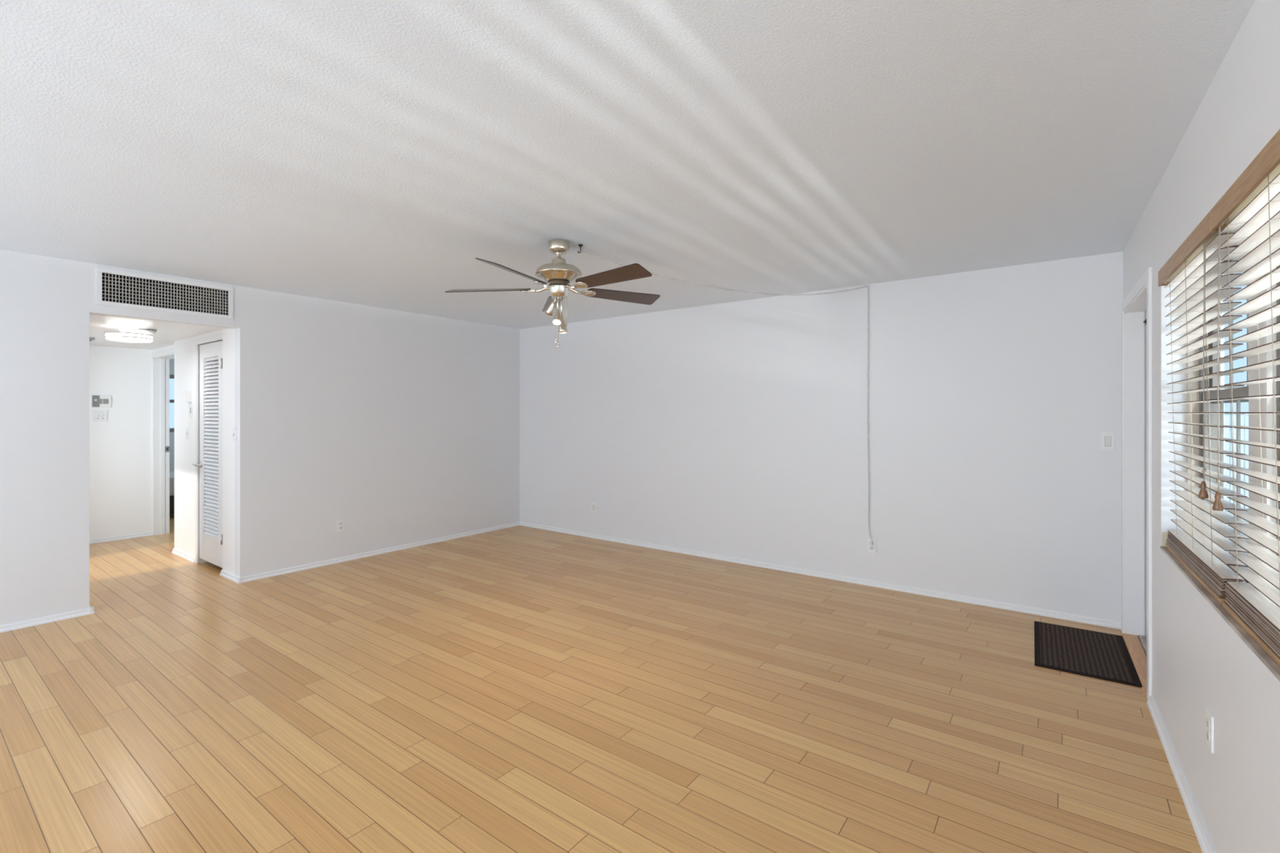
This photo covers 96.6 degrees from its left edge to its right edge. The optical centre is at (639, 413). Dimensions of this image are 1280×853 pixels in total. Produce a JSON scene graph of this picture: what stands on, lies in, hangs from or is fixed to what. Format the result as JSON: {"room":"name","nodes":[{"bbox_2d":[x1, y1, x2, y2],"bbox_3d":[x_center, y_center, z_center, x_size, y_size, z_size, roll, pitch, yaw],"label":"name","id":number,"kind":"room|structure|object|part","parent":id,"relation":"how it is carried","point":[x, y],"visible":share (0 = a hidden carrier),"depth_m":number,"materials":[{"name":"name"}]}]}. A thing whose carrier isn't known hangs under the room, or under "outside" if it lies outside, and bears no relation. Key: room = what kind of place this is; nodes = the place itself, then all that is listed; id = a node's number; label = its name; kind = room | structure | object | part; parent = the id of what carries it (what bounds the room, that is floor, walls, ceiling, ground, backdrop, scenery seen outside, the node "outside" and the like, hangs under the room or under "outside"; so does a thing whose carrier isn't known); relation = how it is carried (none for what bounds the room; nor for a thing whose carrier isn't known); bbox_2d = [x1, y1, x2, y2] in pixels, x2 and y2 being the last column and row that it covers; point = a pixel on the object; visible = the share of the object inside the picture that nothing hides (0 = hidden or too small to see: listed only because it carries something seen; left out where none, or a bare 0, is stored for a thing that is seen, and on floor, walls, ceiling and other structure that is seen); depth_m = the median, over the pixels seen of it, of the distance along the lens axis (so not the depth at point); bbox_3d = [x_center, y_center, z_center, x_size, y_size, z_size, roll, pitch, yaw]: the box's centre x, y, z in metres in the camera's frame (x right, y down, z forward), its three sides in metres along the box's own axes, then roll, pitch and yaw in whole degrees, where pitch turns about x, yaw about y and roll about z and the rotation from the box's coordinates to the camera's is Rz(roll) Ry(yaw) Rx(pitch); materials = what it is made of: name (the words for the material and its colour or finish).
{"room":"empty living room","nodes":[
{"label":"empty living room","id":0,"kind":"room"},
{"bbox_2d":[89,345,152,539],"bbox_3d":[-6.051,0.337,5.960,0.120,2.117,1.760,0,0,37],"label":"wall","id":1,"kind":"structure","parent":0,"point":[121,446],"depth_m":6.30,"materials":[{"name":"white paint"}]},
{"bbox_2d":[92,409,107,421],"bbox_3d":[-5.820,0.027,6.145,0.030,0.120,0.116,0,0,37],"label":"thermostat","id":2,"kind":"object","parent":1,"relation":"attached to","point":[97,415],"visible":1,"depth_m":6.14,"materials":[{"name":"white plastic"}]},
{"bbox_2d":[91,395,111,407],"bbox_3d":[-5.813,-0.128,6.155,0.030,0.128,0.156,0,0,37],"label":"thermostat","id":3,"kind":"object","parent":1,"relation":"attached to","point":[97,401],"visible":1,"depth_m":6.14,"materials":[{"name":"white plastic"}]},
{"bbox_3d":[-5.834,-0.128,6.112,0.004,0.124,0.058,0,0,37],"label":"sensor panel","id":4,"kind":"part","parent":3,"relation":"part of","materials":[{"name":"grey plastic"}]},
{"bbox_2d":[89,314,226,350],"bbox_3d":[-4.930,-0.737,5.129,2.910,0.030,1.760,0,0,37],"label":"ceiling","id":5,"kind":"structure","parent":0,"point":[167,333],"depth_m":4.96,"materials":[{"name":"white paint"}]},
{"bbox_2d":[104,326,153,342],"bbox_3d":[-4.311,-0.662,4.814,0.307,0.120,0.307,0,0,37],"label":"ceiling light","id":6,"kind":"object","parent":5,"relation":"attached to","point":[127,334],"visible":0.98,"depth_m":4.74,"materials":[{"name":"white plastic"}]},
{"bbox_2d":[105,333,152,342],"bbox_3d":[-4.311,-0.634,4.814,0.298,0.064,0.298,0,0,37],"label":"diffuser","id":7,"kind":"object","parent":6,"relation":"attached to","point":[122,337],"depth_m":4.73,"materials":[{"name":"white plastic"}]},
{"bbox_2d":[137,327,157,334],"bbox_3d":[-4.216,-0.700,4.874,0.136,0.043,0.136,0,0,37],"label":"smoke detector","id":8,"kind":"object","parent":5,"relation":"attached to","point":[141,330],"visible":0.99,"depth_m":4.83,"materials":[{"name":"white plastic"}]},
{"bbox_2d":[169,358,174,471],"bbox_3d":[-5.443,0.175,7.644,4.550,2.440,4.800,0,0,37],"label":"wall","id":9,"kind":"structure","parent":0,"point":[171,361],"depth_m":8.84,"materials":[{"name":"grey paint"}]},
{"bbox_2d":[169,374,174,431],"bbox_3d":[-7.236,-0.150,8.911,0.060,0.890,1.700,0,0,37],"label":"window","id":10,"kind":"structure","parent":9,"relation":"in","point":[171,376],"depth_m":8.85,"materials":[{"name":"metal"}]},
{"bbox_3d":[-7.226,-0.363,8.904,0.024,0.407,1.644,0,0,37],"label":"sash","id":11,"kind":"part","parent":10,"relation":"part of","materials":[{"name":"brown metal"}]},
{"bbox_2d":[152,328,234,574],"bbox_3d":[-4.434,0.337,5.698,2.790,2.117,0.255,0,0,37],"label":"wall","id":12,"kind":"structure","parent":0,"point":[184,348],"depth_m":5.39,"materials":[{"name":"white paint"}]},
{"bbox_2d":[151,348,174,535],"bbox_3d":[-5.045,0.355,6.209,1.200,2.080,0.162,0,0,37],"label":"trim","id":13,"kind":"structure","parent":12,"relation":"attached to","point":[161,359],"depth_m":6.55,"materials":[{"name":"white paint"}]},
{"bbox_2d":[89,531,240,583],"bbox_3d":[-4.691,1.374,5.232,2.932,0.042,1.010,0,0,37],"label":"baseboard","id":14,"kind":"structure","parent":12,"relation":"attached to","point":[224,574],"depth_m":5.69,"materials":[{"name":"white paint"}]},
{"bbox_2d":[185,426,188,439],"bbox_3d":[-4.346,0.191,5.463,0.070,0.114,0.018,0,0,37],"label":"light switch","id":15,"kind":"object","parent":12,"relation":"attached to","point":[187,428],"visible":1,"depth_m":5.46,"materials":[{"name":"white plastic"}]},
{"bbox_2d":[185,390,191,401],"bbox_3d":[-4.285,-0.161,5.412,0.081,0.110,0.028,0,0,37],"label":"door chime","id":16,"kind":"object","parent":12,"relation":"attached to","point":[188,393],"visible":1,"depth_m":5.39,"materials":[{"name":"white plastic"}]},
{"bbox_2d":[189,404,192,417],"bbox_3d":[-4.259,-0.017,5.405,0.084,0.116,0.008,0,0,37],"label":"plate","id":17,"kind":"object","parent":12,"relation":"attached to","point":[190,406],"visible":1,"depth_m":5.39,"materials":[{"name":"white plastic"}]},
{"bbox_2d":[191,340,222,568],"bbox_3d":[-3.882,0.358,5.126,0.652,1.975,0.083,0,0,37],"label":"door","id":18,"kind":"structure","parent":12,"relation":"in","point":[211,464],"depth_m":5.14,"materials":[{"name":"white paint"}]},
{"bbox_3d":[-4.098,0.477,5.266,0.137,0.052,0.051,0,0,37],"label":"lever handle","id":19,"kind":"part","parent":18,"relation":"part of","materials":[{"name":"silver metal"}]},
{"bbox_3d":[-3.844,0.300,5.130,0.381,1.609,0.031,0,0,37],"label":"louver panel","id":20,"kind":"part","parent":18,"relation":"part of","materials":[{"name":"white paint"}]},
{"bbox_2d":[195,333,222,564],"bbox_3d":[-3.863,0.353,5.140,0.662,2.085,0.062,0,0,37],"label":"trim","id":21,"kind":"structure","parent":12,"relation":"attached to","point":[218,336],"depth_m":5.29,"materials":[{"name":"white paint"}]},
{"bbox_2d":[232,427,236,441],"bbox_3d":[-3.387,0.177,4.752,0.070,0.114,0.018,0,0,37],"label":"light switch","id":22,"kind":"object","parent":12,"relation":"attached to","point":[234,429],"visible":1,"depth_m":4.75,"materials":[{"name":"white plastic"}]},
{"bbox_2d":[0,248,519,625],"bbox_3d":[-4.949,0.175,2.560,0.120,2.440,11.420,0,0,37],"label":"wall","id":23,"kind":"structure","parent":0,"point":[402,428],"depth_m":5.01,"materials":[{"name":"white paint"}]},
{"bbox_2d":[96,266,233,319],"bbox_3d":[-3.611,-0.894,4.355,0.128,0.258,0.821,0,0,37],"label":"air vent","id":24,"kind":"object","parent":23,"relation":"in","point":[113,290],"visible":1,"depth_m":4.30,"materials":[{"name":"white metal"}]},
{"bbox_2d":[0,521,519,632],"bbox_3d":[-5.012,1.374,2.607,0.322,0.042,11.420,0,0,37],"label":"baseboard","id":25,"kind":"structure","parent":23,"relation":"attached to","point":[37,621],"depth_m":5.04,"materials":[{"name":"white paint"}]},
{"bbox_2d":[337,519,344,532],"bbox_3d":[-2.805,1.055,5.344,0.008,0.114,0.070,0,0,37],"label":"wall outlet","id":26,"kind":"object","parent":23,"relation":"attached to","point":[340,523],"visible":1,"depth_m":5.34,"materials":[{"name":"white plastic"}]},
{"bbox_2d":[0,512,1202,852],"bbox_3d":[-3.154,1.455,4.684,12.235,0.120,6.170,0,0,37],"label":"floor","id":27,"kind":"structure","parent":0,"point":[517,689],"depth_m":2.60,"materials":[{"name":"brown wood"}]},
{"bbox_2d":[169,471,174,513],"bbox_3d":[-6.226,1.120,8.225,1.000,0.550,1.800,0,0,37],"label":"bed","id":28,"kind":"object","parent":27,"relation":"on","point":[171,473],"visible":0.02,"depth_m":7.50,"materials":[{"name":"black fabric"}]},
{"bbox_3d":[-6.226,0.970,8.225,0.980,0.250,1.760,0,0,37],"label":"mattress","id":29,"kind":"part","parent":28,"relation":"part of","materials":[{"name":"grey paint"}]},
{"bbox_3d":[-6.226,1.205,8.225,1.000,0.220,1.800,0,0,37],"label":"frame","id":30,"kind":"part","parent":28,"relation":"part of","materials":[{"name":"black metal"}]},
{"bbox_2d":[1034,621,1142,687],"bbox_3d":[2.594,1.390,3.352,0.452,0.010,0.804,0,0,35],"label":"door mat","id":31,"kind":"object","parent":27,"relation":"on","point":[1088,653],"visible":1,"depth_m":3.28,"materials":[{"name":"black rubber"}]},
{"bbox_2d":[0,0,1254,328],"bbox_3d":[-2.444,-1.105,0.704,6.355,0.120,11.720,0,0,37],"label":"ceiling","id":32,"kind":"structure","parent":0,"point":[368,153],"depth_m":2.16,"materials":[{"name":"white paint"}]},
{"bbox_2d":[444,239,660,347],"bbox_3d":[-0.474,-0.720,3.446,1.328,0.650,1.357,0,0,37],"label":"ceiling fan","id":33,"kind":"object","parent":32,"relation":"hanging from","point":[558,273],"visible":1,"depth_m":3.43,"materials":[{"name":"silver metal"}]},
{"bbox_3d":[-0.936,-0.760,3.522,0.515,0.047,0.132,0,0,6],"label":"blade","id":34,"kind":"part","parent":33,"relation":"part of","materials":[{"name":"brown wood"}]},
{"bbox_3d":[-0.672,-0.760,3.074,0.132,0.047,0.515,0,0,23],"label":"blade","id":35,"kind":"part","parent":33,"relation":"part of","materials":[{"name":"brown wood"}]},
{"bbox_3d":[-0.591,-0.760,3.911,0.132,0.047,0.515,0,0,-12],"label":"blade","id":36,"kind":"part","parent":33,"relation":"part of","materials":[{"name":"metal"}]},
{"bbox_3d":[-0.506,-0.595,3.434,0.003,0.300,0.003,0,0,37],"label":"pull chain","id":37,"kind":"part","parent":33,"relation":"part of","materials":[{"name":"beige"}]},
{"bbox_3d":[-0.496,-0.542,3.399,0.046,0.026,0.045,0,0,37],"label":"bulb","id":38,"kind":"part","parent":33,"relation":"part of","materials":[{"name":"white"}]},
{"bbox_3d":[-0.496,-0.665,3.442,0.012,0.102,0.027,0,0,0],"label":"spotlight arm","id":39,"kind":"part","parent":33,"relation":"part of","materials":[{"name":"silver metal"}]},
{"bbox_3d":[-0.477,-0.646,3.494,0.024,0.140,0.012,0,0,-40],"label":"spotlight arm","id":40,"kind":"part","parent":33,"relation":"part of","materials":[{"name":"silver metal"}]},
{"bbox_3d":[-0.460,-0.625,3.459,0.003,0.240,0.003,0,0,37],"label":"pull chain","id":41,"kind":"part","parent":33,"relation":"part of","materials":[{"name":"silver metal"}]},
{"bbox_3d":[-0.164,-0.760,3.186,0.515,0.047,0.132,0,0,41],"label":"blade","id":42,"kind":"part","parent":33,"relation":"part of","materials":[{"name":"brown wood"}]},
{"bbox_3d":[-0.114,-0.760,3.704,0.515,0.047,0.132,0,0,-30],"label":"blade","id":43,"kind":"part","parent":33,"relation":"part of","materials":[{"name":"brown wood"}]},
{"bbox_2d":[520,251,1123,622],"bbox_3d":[0.900,0.175,5.426,6.105,2.440,0.150,0,0,37],"label":"wall","id":44,"kind":"structure","parent":0,"point":[738,429],"depth_m":4.63,"materials":[{"name":"white paint"}]},
{"bbox_2d":[591,502,595,512],"bbox_3d":[-0.519,1.058,6.379,0.070,0.114,0.009,0,0,37],"label":"wall outlet","id":45,"kind":"object","parent":44,"relation":"attached to","point":[593,504],"visible":1,"depth_m":6.38,"materials":[{"name":"white plastic"}]},
{"bbox_2d":[520,521,1121,629],"bbox_3d":[0.826,1.374,5.374,5.763,0.042,0.022,0,0,37],"label":"baseboard","id":46,"kind":"structure","parent":44,"relation":"attached to","point":[1072,617],"depth_m":4.62,"materials":[{"name":"white paint"}]},
{"bbox_2d":[866,537,876,553],"bbox_3d":[1.873,1.070,4.606,0.070,0.114,0.008,0,0,37],"label":"wall outlet","id":47,"kind":"object","parent":44,"relation":"attached to","point":[871,548],"visible":1,"depth_m":4.60,"materials":[{"name":"white plastic"}]},
{"bbox_2d":[1101,432,1115,449],"bbox_3d":[3.058,0.184,3.726,0.070,0.114,0.011,0,0,37],"label":"light switch","id":48,"kind":"object","parent":44,"relation":"attached to","point":[1108,439],"visible":1,"depth_m":3.72,"materials":[{"name":"white plastic"}]},
{"bbox_2d":[1120,631,1146,697],"bbox_3d":[2.801,1.389,3.192,0.082,0.012,0.994,0,0,35],"label":"floor","id":49,"kind":"structure","parent":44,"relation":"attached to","point":[1137,653],"depth_m":3.25,"materials":[{"name":"orange wood"}]},
{"bbox_2d":[1137,635,1146,654],"bbox_3d":[2.881,1.396,3.112,0.139,0.038,0.973,0,0,35],"label":"trim","id":50,"kind":"structure","parent":44,"relation":"attached to","point":[1143,639],"depth_m":3.44,"materials":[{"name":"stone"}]},
{"bbox_2d":[1121,0,1279,852],"bbox_3d":[-0.077,0.175,-1.057,0.214,2.440,11.600,0,0,35],"label":"wall","id":51,"kind":"structure","parent":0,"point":[1199,662],"depth_m":1.95,"materials":[{"name":"white paint"}]},
{"bbox_2d":[1142,311,1146,635],"bbox_3d":[2.864,0.373,3.124,0.062,2.005,0.963,0,0,35],"label":"door","id":52,"kind":"structure","parent":51,"relation":"attached to","point":[1145,321],"depth_m":3.51,"materials":[{"name":"white paint"}]},
{"bbox_2d":[1146,695,1216,852],"bbox_3d":[-0.492,1.374,-1.469,0.026,0.042,10.250,0,0,35],"label":"baseboard","id":53,"kind":"structure","parent":51,"relation":"attached to","point":[1204,840],"depth_m":2.10,"materials":[{"name":"white paint"}]},
{"bbox_2d":[1158,211,1248,604],"bbox_3d":[2.075,-0.018,2.132,0.102,1.221,0.930,0,0,35],"label":"window blind","id":54,"kind":"object","parent":51,"relation":"attached to","point":[1193,268],"visible":0.89,"depth_m":2.03,"materials":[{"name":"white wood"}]},
{"bbox_3d":[2.080,0.584,2.128,0.050,0.017,0.906,0,0,35],"label":"rail","id":55,"kind":"part","parent":54,"relation":"part of","materials":[{"name":"brown wood"}]},
{"bbox_3d":[2.074,-0.597,2.132,0.056,0.052,0.914,0,0,35],"label":"head rail","id":56,"kind":"part","parent":54,"relation":"part of","materials":[{"name":"beige wood"}]},
{"bbox_3d":[1.840,-0.166,1.859,0.011,0.787,0.019,0,0,35],"label":"lift cord","id":57,"kind":"part","parent":54,"relation":"part of","materials":[{"name":"white fabric"}]},
{"bbox_2d":[1205,707,1213,753],"bbox_3d":[1.806,1.005,1.808,0.009,0.114,0.070,0,0,35],"label":"wall outlet","id":58,"kind":"object","parent":51,"relation":"attached to","point":[1209,717],"visible":1,"depth_m":1.80,"materials":[{"name":"white plastic"}]},
{"bbox_2d":[1206,718,1209,729],"bbox_3d":[1.803,0.986,1.809,0.002,0.027,0.034,0,0,35],"label":"receptacle","id":59,"kind":"object","parent":58,"relation":"attached to","point":[1207,719],"depth_m":1.81,"materials":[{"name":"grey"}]},
{"bbox_2d":[1206,730,1209,742],"bbox_3d":[1.803,1.025,1.809,0.002,0.027,0.034,0,0,35],"label":"receptacle","id":60,"kind":"object","parent":58,"relation":"attached to","point":[1207,731],"depth_m":1.81,"materials":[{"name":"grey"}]},
{"bbox_2d":[1186,244,1248,582],"bbox_3d":[2.196,-0.021,2.132,0.096,1.227,0.814,0,0,35],"label":"window","id":61,"kind":"structure","parent":51,"relation":"attached to","point":[1241,391],"depth_m":2.40,"materials":[{"name":"brown metal"}]},
{"bbox_3d":[2.193,0.237,2.120,0.024,0.654,0.734,0,0,35],"label":"sash","id":62,"kind":"part","parent":61,"relation":"part of","materials":[{"name":"brown metal"}]},
{"bbox_3d":[2.215,-0.323,2.105,0.024,0.567,0.734,0,0,35],"label":"sash","id":63,"kind":"part","parent":61,"relation":"part of","materials":[{"name":"brown metal"}]},
{"bbox_2d":[1210,128,1279,666],"bbox_3d":[1.453,-0.018,1.242,0.102,1.221,1.222,0,0,35],"label":"window blind","id":64,"kind":"object","parent":51,"relation":"attached to","point":[1251,206],"visible":1,"depth_m":1.53,"materials":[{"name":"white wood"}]},
{"bbox_3d":[1.735,-0.159,1.710,0.011,0.802,0.019,0,0,35],"label":"lift cord","id":65,"kind":"part","parent":64,"relation":"part of","materials":[{"name":"white fabric"}]},
{"bbox_3d":[1.452,-0.597,1.242,0.056,0.052,1.206,0,0,35],"label":"head rail","id":66,"kind":"part","parent":64,"relation":"part of","materials":[{"name":"beige wood"}]},
{"bbox_3d":[1.458,0.584,1.238,0.050,0.017,1.198,0,0,35],"label":"rail","id":67,"kind":"part","parent":64,"relation":"part of","materials":[{"name":"brown wood"}]},
{"bbox_2d":[1276,265,1279,555],"bbox_3d":[1.649,-0.021,1.317,0.060,1.227,0.790,0,0,35],"label":"window","id":68,"kind":"structure","parent":51,"relation":"attached to","point":[1278,282],"depth_m":1.64,"materials":[{"name":"brown metal"}]},
{"label":"outside","id":69,"kind":"structure","parent":0,"visible":0},
{"bbox_2d":[1224,442,1248,553],"bbox_3d":[22.494,1.525,4.488,29.204,0.140,46.000,0,0,37],"label":"ground","id":70,"kind":"structure","parent":69,"point":[1247,509],"depth_m":8.37,"materials":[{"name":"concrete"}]},
{"bbox_2d":[1224,415,1248,508],"bbox_3d":[11.245,0.705,6.689,8.500,1.500,0.160,0,0,37],"label":"fence","id":71,"kind":"object","parent":70,"relation":"on","point":[1244,492],"visible":0.05,"depth_m":8.41,"materials":[{"name":"white"}]},
{"bbox_3d":[-0.373,-1.020,3.544,0.040,0.050,0.031,0,0,37],"label":"ceiling hook","id":72,"kind":"object","parent":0,"visible":0},
{"bbox_2d":[580,251,872,545],"bbox_3d":[0.747,0.008,4.081,2.487,2.106,0.049,0,0,-25],"label":"chain","id":73,"kind":"object","parent":72,"relation":"hanging from","point":[871,542],"visible":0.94,"depth_m":4.45,"materials":[{"name":"grey metal"}]}
]}

